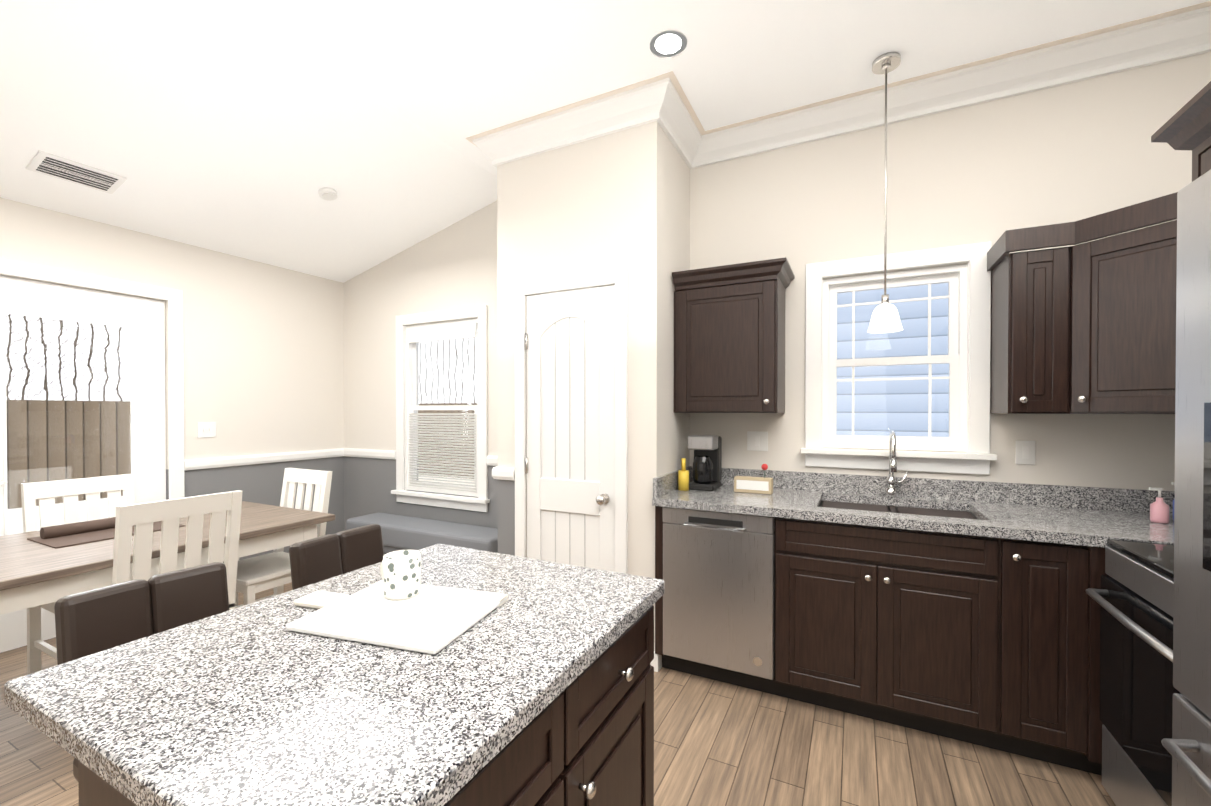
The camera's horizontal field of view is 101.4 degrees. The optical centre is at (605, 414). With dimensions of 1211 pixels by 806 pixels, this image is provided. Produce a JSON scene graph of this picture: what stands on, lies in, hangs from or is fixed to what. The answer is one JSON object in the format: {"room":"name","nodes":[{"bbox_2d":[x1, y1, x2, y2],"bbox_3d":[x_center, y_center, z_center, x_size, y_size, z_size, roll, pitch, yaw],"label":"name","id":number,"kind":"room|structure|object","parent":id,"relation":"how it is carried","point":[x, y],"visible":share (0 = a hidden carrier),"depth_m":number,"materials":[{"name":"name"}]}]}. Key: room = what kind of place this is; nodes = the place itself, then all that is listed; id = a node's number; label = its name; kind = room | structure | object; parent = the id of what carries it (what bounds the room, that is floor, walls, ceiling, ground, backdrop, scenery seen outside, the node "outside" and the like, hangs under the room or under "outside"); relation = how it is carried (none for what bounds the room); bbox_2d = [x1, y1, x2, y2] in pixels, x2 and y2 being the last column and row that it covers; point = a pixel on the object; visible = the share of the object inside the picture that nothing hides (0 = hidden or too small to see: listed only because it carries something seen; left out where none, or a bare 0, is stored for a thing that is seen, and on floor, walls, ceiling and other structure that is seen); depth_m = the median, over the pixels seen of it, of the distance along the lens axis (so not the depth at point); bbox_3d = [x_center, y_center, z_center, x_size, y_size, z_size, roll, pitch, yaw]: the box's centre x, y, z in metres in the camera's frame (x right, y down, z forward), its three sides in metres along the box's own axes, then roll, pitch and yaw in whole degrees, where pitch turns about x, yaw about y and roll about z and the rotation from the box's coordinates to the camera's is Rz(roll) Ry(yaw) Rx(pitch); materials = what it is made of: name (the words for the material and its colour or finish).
{"room":"dining room and kitchen","nodes":[
{"label":"dining room and kitchen","id":0,"kind":"room"},
{"bbox_2d":[0,197,344,563],"bbox_3d":[-3.865,-0.258,2.031,0.150,3.250,5.956,0,1,27],"label":"wall","id":1,"kind":"structure","parent":0,"point":[263,345],"depth_m":3.85,"materials":[{"name":"beige paint"}]},
{"bbox_2d":[0,275,165,652],"bbox_3d":[-3.285,0.280,3.067,0.097,2.134,0.912,0,1,27],"label":"sliding glass door","id":2,"kind":"structure","parent":1,"relation":"in","point":[143,319],"depth_m":3.19,"materials":[{"name":"white"}]},
{"bbox_2d":[0,258,184,498],"bbox_3d":[-3.257,0.242,3.053,0.020,2.235,1.090,0,1,27],"label":"door frame","id":3,"kind":"structure","parent":1,"relation":"attached to","point":[174,297],"depth_m":3.46,"materials":[{"name":"white wood"}]},
{"bbox_2d":[197,422,215,437],"bbox_3d":[-2.949,0.114,3.669,0.012,0.115,0.120,0,1,27],"label":"light switch","id":4,"kind":"object","parent":1,"relation":"attached to","point":[206,429],"visible":1,"depth_m":3.67,"materials":[{"name":"white plastic"}]},
{"bbox_2d":[184,448,342,469],"bbox_3d":[-2.727,0.358,4.097,0.026,0.075,1.251,0,1,27],"label":"trim","id":5,"kind":"structure","parent":1,"relation":"attached to","point":[203,463],"depth_m":3.97,"materials":[{"name":"white wood"}]},
{"bbox_2d":[0,0,496,282],"bbox_3d":[-2.938,-1.502,1.638,2.150,0.655,6.106,0,1,27],"label":"ceiling","id":6,"kind":"structure","parent":0,"point":[224,126],"depth_m":2.70,"materials":[{"name":"white paint"}]},
{"bbox_2d":[25,150,126,193],"bbox_3d":[-2.898,-1.323,2.725,0.197,0.057,0.340,0,1,27],"label":"ceiling vent","id":7,"kind":"object","parent":6,"relation":"in","point":[56,166],"visible":1,"depth_m":2.71,"materials":[{"name":"white metal"}]},
{"bbox_2d":[318,187,337,200],"bbox_3d":[-1.857,-1.473,3.319,0.114,0.056,0.110,0,1,27],"label":"smoke detector","id":8,"kind":"object","parent":6,"relation":"attached to","point":[327,194],"visible":1,"depth_m":3.29,"materials":[{"name":"white plastic"}]},
{"bbox_2d":[0,582,1115,805],"bbox_3d":[-1.205,1.438,0.788,6.030,0.120,6.106,0,1,27],"label":"floor","id":9,"kind":"structure","parent":0,"point":[718,743],"depth_m":1.95,"materials":[{"name":"brown wood"}]},
{"bbox_2d":[21,474,134,674],"bbox_3d":[-2.743,0.862,2.687,0.500,1.000,0.450,0,1,27],"label":"dining chair","id":10,"kind":"object","parent":9,"relation":"on","point":[46,493],"visible":0.19,"depth_m":2.68,"materials":[{"name":"white wood"}]},
{"bbox_2d":[54,562,228,780],"bbox_3d":[-1.006,0.897,1.182,0.464,0.957,0.332,0,1,30],"label":"stool","id":11,"kind":"object","parent":9,"relation":"on","point":[90,622],"visible":0.25,"depth_m":1.23,"materials":[{"name":"brown leather"}]},
{"bbox_2d":[0,501,334,614],"bbox_3d":[-2.404,0.951,2.483,1.000,0.825,1.560,0,1,27],"label":"dining table","id":12,"kind":"object","parent":9,"relation":"on","point":[45,565],"visible":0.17,"depth_m":2.27,"materials":[{"name":"brown wood"}]},
{"bbox_2d":[112,490,241,609],"bbox_3d":[-2.052,0.866,2.282,0.500,1.000,0.450,0,1,27],"label":"dining chair","id":13,"kind":"object","parent":9,"relation":"on","point":[143,517],"visible":0.27,"depth_m":2.16,"materials":[{"name":"white wood"}]},
{"bbox_2d":[235,468,332,607],"bbox_3d":[-2.029,0.860,3.004,0.450,1.000,0.500,0,1,27],"label":"dining chair","id":14,"kind":"object","parent":9,"relation":"on","point":[260,573],"visible":0.54,"depth_m":3.09,"materials":[{"name":"white wood"}]},
{"bbox_2d":[4,543,664,805],"bbox_3d":[-0.415,0.910,1.079,0.836,0.930,0.972,0,1,27],"label":"kitchen island","id":15,"kind":"object","parent":9,"relation":"on","point":[536,688],"visible":0.98,"depth_m":0.82,"materials":[{"name":"white stone"}]},
{"bbox_2d":[286,580,507,654],"bbox_3d":[-0.493,0.437,1.114,0.460,0.014,0.280,0,0,17],"label":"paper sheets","id":16,"kind":"object","parent":15,"relation":"on","point":[431,619],"visible":0.85,"depth_m":1.06,"materials":[{"name":"white paper"}]},
{"bbox_2d":[380,550,420,599],"bbox_3d":[-0.497,0.381,1.187,0.116,0.095,0.084,0,1,27],"label":"mug","id":17,"kind":"object","parent":16,"relation":"on","point":[400,571],"visible":1,"depth_m":1.15,"materials":[{"name":"white ceramic"}]},
{"bbox_2d":[289,524,383,589],"bbox_3d":[-0.764,0.893,1.662,0.464,0.957,0.332,0,1,25],"label":"stool","id":18,"kind":"object","parent":9,"relation":"on","point":[319,559],"visible":0.17,"depth_m":1.70,"materials":[{"name":"brown leather"}]},
{"bbox_2d":[346,512,497,552],"bbox_3d":[-1.413,1.112,3.939,1.540,0.480,0.330,0,1,27],"label":"bench","id":19,"kind":"object","parent":9,"relation":"on","point":[399,532],"visible":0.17,"depth_m":3.81,"materials":[{"name":"grey fabric"}]},
{"bbox_2d":[652,502,791,698],"bbox_3d":[0.690,0.917,2.718,0.670,0.890,0.643,0,1,27],"label":"base cabinet","id":20,"kind":"object","parent":9,"relation":"on","point":[724,612],"depth_m":2.43,"materials":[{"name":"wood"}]},
{"bbox_2d":[663,507,774,679],"bbox_3d":[0.542,0.864,2.450,0.549,0.770,0.076,0,1,27],"label":"dishwasher","id":21,"kind":"object","parent":20,"relation":"in","point":[719,564],"depth_m":2.43,"materials":[{"name":"silver metal"}]},
{"bbox_2d":[792,498,1027,756],"bbox_3d":[1.337,0.920,2.392,0.911,0.890,0.643,0,1,27],"label":"base cabinet","id":22,"kind":"object","parent":9,"relation":"on","point":[965,611],"depth_m":2.08,"materials":[{"name":"brown wood"}]},
{"bbox_2d":[652,482,1173,545],"bbox_3d":[1.448,0.455,2.322,2.376,0.040,0.660,0,1,27],"label":"countertop","id":23,"kind":"structure","parent":22,"relation":"on","point":[1070,523],"depth_m":2.18,"materials":[{"name":"grey stone"}]},
{"bbox_2d":[678,458,688,490],"bbox_3d":[0.444,0.341,2.818,0.058,0.179,0.060,0,1,27],"label":"soap bottle","id":24,"kind":"object","parent":23,"relation":"on","point":[683,478],"visible":1,"depth_m":2.80,"materials":[{"name":"yellow plastic"}]},
{"bbox_2d":[688,435,721,490],"bbox_3d":[0.578,0.275,2.884,0.150,0.309,0.200,0,1,27],"label":"coffee maker","id":25,"kind":"object","parent":23,"relation":"on","point":[707,467],"visible":1,"depth_m":2.81,"materials":[{"name":"black plastic"}]},
{"bbox_2d":[734,464,772,494],"bbox_3d":[0.814,0.350,2.731,0.200,0.162,0.062,0,1,27],"label":"box sign","id":26,"kind":"object","parent":23,"relation":"on","point":[756,485],"visible":0.98,"depth_m":2.70,"materials":[{"name":"beige wood"}]},
{"bbox_2d":[885,430,908,497],"bbox_3d":[1.484,0.256,2.513,0.108,0.356,0.213,0,1,27],"label":"faucet","id":27,"kind":"object","parent":23,"relation":"on","point":[895,487],"depth_m":2.58,"materials":[{"name":"silver metal"}]},
{"bbox_2d":[820,501,977,519],"bbox_3d":[1.386,0.570,2.379,0.660,0.190,0.420,0,1,27],"label":"sink","id":28,"kind":"object","parent":23,"relation":"in","point":[880,506],"depth_m":2.49,"materials":[{"name":"silver metal"}]},
{"bbox_2d":[1149,487,1168,523],"bbox_3d":[2.237,0.367,2.004,0.056,0.139,0.051,0,1,27],"label":"soap bottle","id":29,"kind":"object","parent":23,"relation":"on","point":[1159,510],"visible":1,"depth_m":1.99,"materials":[{"name":"pink plastic"}]},
{"bbox_2d":[1171,482,1174,520],"bbox_3d":[2.345,0.357,2.017,0.056,0.159,0.051,0,1,27],"label":"soap bottle","id":30,"kind":"object","parent":23,"relation":"on","point":[1172,483],"visible":0.15,"depth_m":2.03,"materials":[{"name":"blue"}]},
{"bbox_2d":[1028,538,1087,770],"bbox_3d":[1.792,0.921,2.162,0.377,0.890,0.643,0,1,27],"label":"base cabinet","id":31,"kind":"object","parent":9,"relation":"on","point":[1057,568],"depth_m":1.87,"materials":[{"name":"brown wood"}]},
{"bbox_2d":[1084,542,1108,775],"bbox_3d":[2.211,0.923,1.942,0.668,0.890,0.659,0,1,27],"label":"base cabinet","id":32,"kind":"object","parent":9,"relation":"on","point":[1096,550],"depth_m":1.81,"materials":[{"name":"brown wood"}]},
{"bbox_2d":[1086,539,1180,805],"bbox_3d":[1.876,0.823,1.332,0.715,1.100,0.720,0,1,27],"label":"range","id":33,"kind":"object","parent":9,"relation":"on","point":[1133,597],"visible":0.79,"depth_m":1.56,"materials":[{"name":"silver metal"}]},
{"bbox_2d":[1161,169,1210,805],"bbox_3d":[1.435,0.434,0.591,0.837,1.890,0.905,0,1,27],"label":"fridge","id":34,"kind":"object","parent":9,"relation":"on","point":[1187,746],"visible":1,"depth_m":1.08,"materials":[{"name":"silver metal"}]},
{"bbox_2d":[497,121,689,650],"bbox_3d":[-0.071,-0.166,3.126,1.060,3.050,0.586,0,1,27],"label":"wall","id":35,"kind":"structure","parent":0,"point":[619,200],"depth_m":2.78,"materials":[{"name":"white paint"}]},
{"bbox_2d":[490,464,514,479],"bbox_3d":[-0.553,0.364,3.359,0.046,0.075,0.612,0,1,27],"label":"trim","id":36,"kind":"structure","parent":35,"relation":"attached to","point":[504,473],"depth_m":3.06,"materials":[{"name":"white wood"}]},
{"bbox_2d":[498,479,514,555],"bbox_3d":[-0.614,0.874,3.079,0.139,0.970,0.002,0,1,27],"label":"wainscot","id":37,"kind":"structure","parent":35,"relation":"attached to","point":[506,516],"depth_m":3.08,"materials":[{"name":"grey paint"}]},
{"bbox_2d":[384,554,661,671],"bbox_3d":[-1.205,1.327,0.787,5.730,0.100,5.806,0,1,27],"label":"baseboard","id":38,"kind":"structure","parent":35,"relation":"attached to","point":[656,663],"depth_m":2.63,"materials":[{"name":"white"}]},
{"bbox_2d":[525,285,614,571],"bbox_3d":[-0.219,0.317,2.861,0.600,2.064,0.122,0,1,27],"label":"pantry door","id":39,"kind":"structure","parent":35,"relation":"in","point":[570,355],"depth_m":2.87,"materials":[{"name":"white wood"}]},
{"bbox_2d":[514,269,627,573],"bbox_3d":[-0.216,0.285,2.865,0.748,2.150,0.020,0,1,27],"label":"door frame","id":40,"kind":"structure","parent":35,"relation":"attached to","point":[619,278],"depth_m":2.72,"materials":[{"name":"white wood"}]},
{"bbox_2d":[465,71,684,167],"bbox_3d":[-0.233,-1.619,2.793,1.330,0.140,0.135,0,1,27],"label":"crown molding","id":41,"kind":"structure","parent":35,"relation":"attached to","point":[662,100],"depth_m":2.73,"materials":[{"name":"white wood"}]},
{"bbox_2d":[653,466,691,497],"bbox_3d":[0.395,0.381,2.851,0.020,0.100,0.623,0,1,27],"label":"backsplash","id":42,"kind":"structure","parent":35,"relation":"attached to","point":[661,484],"depth_m":2.71,"materials":[{"name":"grey stone"}]},
{"bbox_2d":[660,95,708,164],"bbox_3d":[0.438,-1.619,2.798,0.135,0.140,0.420,0,1,27],"label":"crown molding","id":43,"kind":"structure","parent":35,"relation":"attached to","point":[689,137],"depth_m":2.90,"materials":[{"name":"white wood"}]},
{"bbox_2d":[226,0,1210,176],"bbox_3d":[-0.245,-1.744,0.279,3.880,0.150,6.106,0,1,27],"label":"ceiling","id":44,"kind":"structure","parent":0,"point":[453,74],"depth_m":2.26,"materials":[{"name":"white paint"}]},
{"bbox_2d":[650,30,686,57],"bbox_3d":[0.286,-1.682,2.255,0.170,0.004,0.170,0,1,27],"label":"recessed light","id":45,"kind":"object","parent":44,"relation":"in","point":[669,43],"visible":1,"depth_m":2.25,"materials":[{"name":"white"}]},
{"bbox_2d":[867,52,902,332],"bbox_3d":[1.338,-1.043,2.368,0.150,1.285,0.150,0,1,27],"label":"pendant light","id":46,"kind":"object","parent":44,"relation":"hanging from","point":[885,318],"visible":1,"depth_m":2.36,"materials":[{"name":"silver metal"}]},
{"bbox_2d":[343,52,1210,553],"bbox_3d":[0.135,-0.269,3.434,6.030,3.250,0.150,0,1,27],"label":"wall","id":47,"kind":"structure","parent":0,"point":[993,171],"depth_m":2.66,"materials":[{"name":"white paint"}]},
{"bbox_2d":[343,448,395,458],"bbox_3d":[-2.132,0.355,4.483,0.680,0.075,0.026,0,1,27],"label":"trim","id":48,"kind":"structure","parent":47,"relation":"attached to","point":[350,452],"depth_m":4.47,"materials":[{"name":"white wood"}]},
{"bbox_2d":[391,305,489,511],"bbox_3d":[-1.377,-0.044,4.097,1.045,1.620,0.089,0,1,27],"label":"window frame","id":49,"kind":"structure","parent":47,"relation":"attached to","point":[480,504],"depth_m":4.05,"materials":[{"name":"white wood"}]},
{"bbox_2d":[406,318,477,496],"bbox_3d":[-1.347,-0.055,4.155,0.829,1.424,0.100,0,1,27],"label":"dining room window","id":50,"kind":"structure","parent":47,"relation":"in","point":[448,330],"depth_m":4.14,"materials":[{"name":"white"}]},
{"bbox_2d":[486,456,497,464],"bbox_3d":[-0.688,0.361,3.755,0.525,0.075,0.026,0,1,27],"label":"trim","id":51,"kind":"structure","parent":47,"relation":"attached to","point":[490,460],"depth_m":3.84,"materials":[{"name":"white wood"}]},
{"bbox_2d":[672,258,787,412],"bbox_3d":[0.715,-0.404,2.865,0.573,0.790,0.338,0,1,27],"label":"upper cabinet","id":52,"kind":"object","parent":47,"relation":"attached to","point":[729,320],"depth_m":2.70,"materials":[{"name":"brown wood"}]},
{"bbox_2d":[747,431,767,450],"bbox_3d":[0.907,0.160,2.958,0.120,0.115,0.008,0,1,27],"label":"electrical outlet","id":53,"kind":"object","parent":47,"relation":"attached to","point":[757,441],"visible":1,"depth_m":2.96,"materials":[{"name":"white plastic"}]},
{"bbox_2d":[822,264,967,451],"bbox_3d":[1.553,-0.288,2.702,0.674,0.954,0.080,0,1,27],"label":"kitchen window","id":54,"kind":"structure","parent":47,"relation":"in","point":[955,277],"depth_m":2.65,"materials":[{"name":"white"}]},
{"bbox_2d":[801,241,996,474],"bbox_3d":[1.519,-0.278,2.635,0.890,1.150,0.089,0,1,27],"label":"window frame","id":55,"kind":"structure","parent":47,"relation":"attached to","point":[976,457],"depth_m":2.56,"materials":[{"name":"white wood"}]},
{"bbox_2d":[692,466,1174,513],"bbox_3d":[1.592,0.383,2.608,2.376,0.100,0.020,0,1,27],"label":"backsplash","id":56,"kind":"structure","parent":47,"relation":"attached to","point":[1088,498],"depth_m":2.48,"materials":[{"name":"grey stone"}]},
{"bbox_2d":[687,1,1210,168],"bbox_3d":[1.495,-1.617,2.577,2.220,0.140,0.135,0,1,27],"label":"crown molding","id":57,"kind":"structure","parent":47,"relation":"attached to","point":[1184,32],"depth_m":2.41,"materials":[{"name":"white wood"}]},
{"bbox_2d":[988,225,1051,413],"bbox_3d":[1.933,-0.399,2.227,0.252,0.790,0.381,0,1,27],"label":"upper cabinet","id":58,"kind":"object","parent":47,"relation":"attached to","point":[1021,282],"depth_m":2.13,"materials":[{"name":"brown wood"}]},
{"bbox_2d":[1015,440,1035,464],"bbox_3d":[2.028,0.184,2.394,0.075,0.115,0.008,0,1,27],"label":"electrical outlet","id":59,"kind":"object","parent":47,"relation":"attached to","point":[1025,452],"visible":1,"depth_m":2.39,"materials":[{"name":"white plastic"}]},
{"bbox_2d":[1052,192,1177,413],"bbox_3d":[1.988,-0.400,1.886,0.368,0.783,0.284,0,1,27],"label":"upper cabinet","id":60,"kind":"object","parent":47,"relation":"attached to","point":[1087,327],"depth_m":1.92,"materials":[{"name":"brown wood"}]},
{"bbox_2d":[1201,45,1210,53],"bbox_3d":[1.292,-1.592,-0.495,0.135,0.140,5.806,0,1,27],"label":"crown molding","id":61,"kind":"structure","parent":47,"relation":"attached to","point":[1206,50],"depth_m":2.10,"materials":[{"name":"white wood"}]},
{"bbox_3d":[1.386,-0.236,-0.616,0.150,3.250,5.956,0,1,27],"label":"wall","id":62,"kind":"structure","parent":0,"visible":0},
{"bbox_2d":[1151,81,1210,181],"bbox_3d":[1.462,0.349,0.588,0.787,2.060,1.045,0,1,27],"label":"upper cabinet","id":63,"kind":"object","parent":62,"relation":"attached to","point":[1186,126],"visible":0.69,"depth_m":1.12,"materials":[{"name":"brown wood"}]},
{"label":"outside","id":64,"kind":"structure","parent":0,"visible":0},
{"bbox_2d":[6,314,130,534],"bbox_3d":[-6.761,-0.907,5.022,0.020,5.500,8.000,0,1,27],"label":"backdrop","id":65,"kind":"structure","parent":64,"point":[105,397],"depth_m":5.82,"materials":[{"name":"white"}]},
{"bbox_2d":[418,337,476,484],"bbox_3d":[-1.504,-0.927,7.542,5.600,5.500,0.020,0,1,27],"label":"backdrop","id":66,"kind":"structure","parent":64,"point":[443,375],"depth_m":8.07,"materials":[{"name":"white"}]},
{"bbox_2d":[836,283,948,436],"bbox_3d":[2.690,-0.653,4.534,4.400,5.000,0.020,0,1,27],"label":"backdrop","id":67,"kind":"structure","parent":64,"point":[860,402],"depth_m":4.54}
]}

